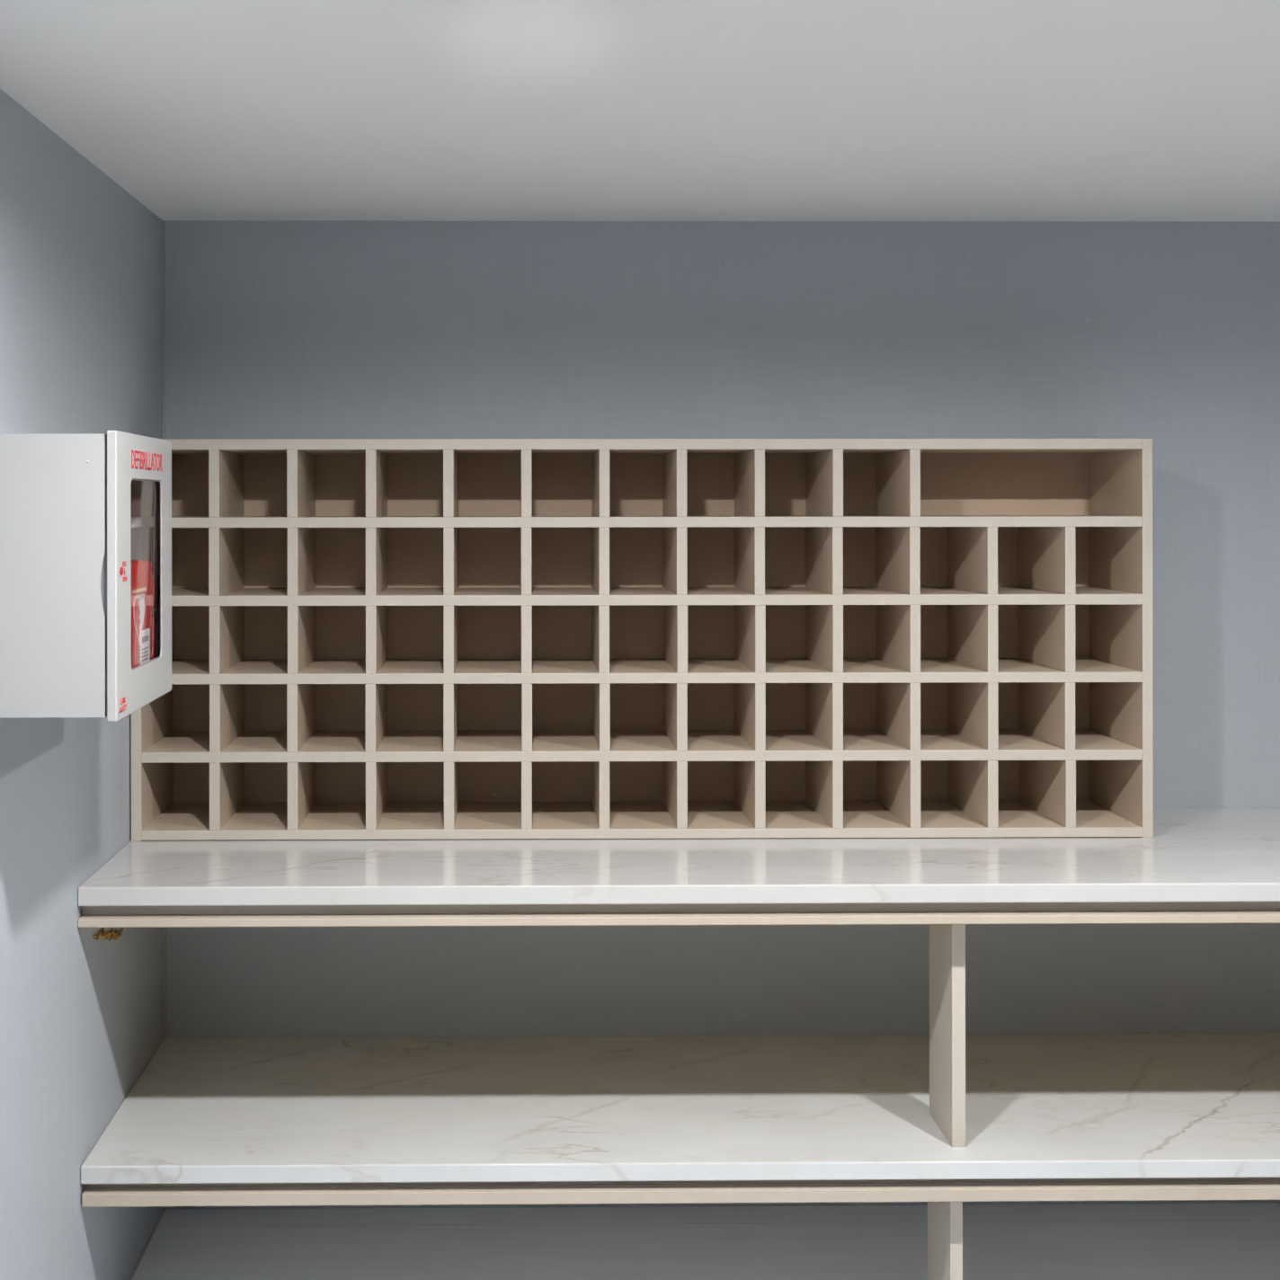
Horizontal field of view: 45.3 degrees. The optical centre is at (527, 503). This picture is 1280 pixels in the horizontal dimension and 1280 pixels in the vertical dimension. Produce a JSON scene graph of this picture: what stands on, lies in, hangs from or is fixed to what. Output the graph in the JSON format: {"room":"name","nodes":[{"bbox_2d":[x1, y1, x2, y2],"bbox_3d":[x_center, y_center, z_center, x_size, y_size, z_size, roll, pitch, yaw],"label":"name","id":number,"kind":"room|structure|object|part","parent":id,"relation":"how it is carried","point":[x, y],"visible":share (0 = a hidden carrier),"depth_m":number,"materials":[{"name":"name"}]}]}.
{"room":"mail room","nodes":[
{"label":"mail room","id":0,"kind":"room"},
{"bbox_2d":[0,88,163,1279],"bbox_3d":[-0.874,0.502,0.711,0.080,2.350,5.840,0,0,-1],"label":"wall","id":1,"kind":"structure","parent":0,"point":[81,284],"depth_m":2.82,"materials":[{"name":"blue paint"}]},
{"bbox_2d":[0,430,171,722],"bbox_3d":[-0.739,0.111,2.524,0.229,0.445,0.403,0,0,-1],"label":"cabinet","id":2,"kind":"object","parent":1,"relation":"attached to","point":[75,509],"visible":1,"depth_m":2.33,"materials":[{"name":"grey metal"}]},
{"bbox_3d":[-0.636,0.111,2.525,0.014,0.445,0.403,0,0,-1],"label":"door","id":3,"kind":"part","parent":2,"relation":"part of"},
{"bbox_2d":[130,560,159,668],"bbox_3d":[-0.733,0.200,2.532,0.187,0.245,0.280,0,0,-1],"label":"defibrillator","id":4,"kind":"object","parent":2,"relation":"in","point":[145,593],"visible":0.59,"depth_m":2.58,"materials":[{"name":"red plastic"}]},
{"bbox_2d":[92,927,124,941],"bbox_3d":[-0.856,0.881,3.133,0.008,0.059,0.236,0,0,-1],"label":"residue","id":5,"kind":"object","parent":1,"relation":"attached to","point":[111,933],"visible":0.99,"depth_m":3.12,"materials":[{"name":"brown"}]},
{"bbox_2d":[128,1208,165,1279],"bbox_3d":[-0.855,1.676,2.911,0.008,0.008,1.440,0,0,-1],"label":"trim","id":6,"kind":"structure","parent":1,"relation":"attached to","point":[164,1210],"depth_m":3.45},
{"bbox_2d":[0,0,1279,222],"bbox_3d":[1.228,-0.705,0.733,4.287,0.060,6.000,0,0,-1],"label":"ceiling","id":7,"kind":"structure","parent":0,"point":[199,110],"depth_m":2.60,"materials":[{"name":"white paint"}]},
{"bbox_2d":[131,1202,1279,1279],"bbox_3d":[1.231,1.705,0.733,4.287,0.060,6.000,0,0,-1],"label":"floor","id":8,"kind":"structure","parent":0,"point":[1090,1241],"depth_m":3.46,"materials":[{"name":"grey plastic"}]},
{"bbox_2d":[927,1201,962,1279],"bbox_3d":[0.845,1.510,3.091,0.025,0.330,0.165,0,0,-1],"label":"panel","id":9,"kind":"object","parent":8,"relation":"on","point":[945,1219],"visible":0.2,"depth_m":3.04,"materials":[{"name":"beige wood"}]},
{"bbox_2d":[165,220,1279,1209],"bbox_3d":[1.198,0.500,3.693,4.287,2.350,0.080,0,0,-1],"label":"wall","id":10,"kind":"structure","parent":0,"point":[1167,333],"depth_m":3.65,"materials":[{"name":"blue paint"}]},
{"bbox_2d":[161,220,166,1209],"bbox_3d":[-0.863,0.502,3.630,0.010,2.350,0.010,0,0,-1],"label":"trim","id":11,"kind":"structure","parent":10,"relation":"attached to","point":[163,221],"depth_m":3.63,"materials":[{"name":"grey paint"}]},
{"bbox_2d":[77,808,1279,927],"bbox_3d":[1.028,0.767,3.289,3.776,0.078,0.723,0,0,-1],"label":"countertop","id":12,"kind":"structure","parent":10,"relation":"attached to","point":[1198,865],"depth_m":2.97,"materials":[{"name":"white stone"}]},
{"bbox_2d":[130,438,1153,841],"bbox_3d":[0.249,0.294,3.476,2.225,0.870,0.317,0,0,-1],"label":"mail sorter","id":13,"kind":"object","parent":12,"relation":"on","point":[372,638],"visible":0.98,"depth_m":3.48,"materials":[{"name":"beige laminate"}]},
{"bbox_3d":[-0.848,0.295,3.465,0.023,0.870,0.317,0,0,-1],"label":"panel","id":14,"kind":"part","parent":13,"relation":"part of","materials":[{"name":"beige laminate"}]},
{"bbox_2d":[141,728,1142,763],"bbox_3d":[0.251,0.548,3.472,2.176,0.023,0.308,0,0,-1],"label":"shelf","id":15,"kind":"object","parent":13,"relation":"attached to","point":[168,745],"depth_m":3.36,"materials":[{"name":"beige laminate"}]},
{"bbox_3d":[0.252,0.717,3.476,2.176,0.021,0.317,0,0,-1],"label":"panel","id":16,"kind":"part","parent":13,"relation":"part of","materials":[{"name":"beige laminate"}]},
{"bbox_3d":[0.251,-0.130,3.476,2.176,0.023,0.317,0,0,-1],"label":"panel","id":17,"kind":"part","parent":13,"relation":"part of","materials":[{"name":"beige laminate"}]},
{"bbox_2d":[171,515,1142,527],"bbox_3d":[0.251,0.040,3.472,2.176,0.023,0.308,0,0,-1],"label":"shelf","id":18,"kind":"object","parent":13,"relation":"attached to","point":[177,520],"depth_m":3.32,"materials":[{"name":"beige laminate"}]},
{"bbox_2d":[171,586,1142,605],"bbox_3d":[0.251,0.209,3.472,2.176,0.023,0.308,0,0,-1],"label":"shelf","id":19,"kind":"object","parent":13,"relation":"attached to","point":[181,595],"depth_m":3.33,"materials":[{"name":"beige laminate"}]},
{"bbox_2d":[171,657,1142,684],"bbox_3d":[0.251,0.379,3.472,2.176,0.023,0.308,0,0,-1],"label":"shelf","id":20,"kind":"object","parent":13,"relation":"attached to","point":[184,671],"depth_m":3.33,"materials":[{"name":"beige laminate"}]},
{"bbox_3d":[1.350,0.293,3.488,0.023,0.870,0.317,0,0,-1],"label":"panel","id":21,"kind":"part","parent":13,"relation":"part of","materials":[{"name":"beige laminate"}]},
{"bbox_2d":[80,1032,1279,1207],"bbox_3d":[1.029,1.306,3.297,3.776,0.079,0.705,0,0,-1],"label":"shelf","id":22,"kind":"object","parent":10,"relation":"attached to","point":[843,1118],"visible":0.91,"depth_m":3.14,"materials":[{"name":"white stone"}]},
{"bbox_2d":[929,924,965,1146],"bbox_3d":[0.849,1.036,3.092,0.027,0.461,0.165,0,0,-1],"label":"panel","id":23,"kind":"object","parent":22,"relation":"on","point":[946,941],"visible":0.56,"depth_m":3.04,"materials":[{"name":"beige wood"}]}
]}

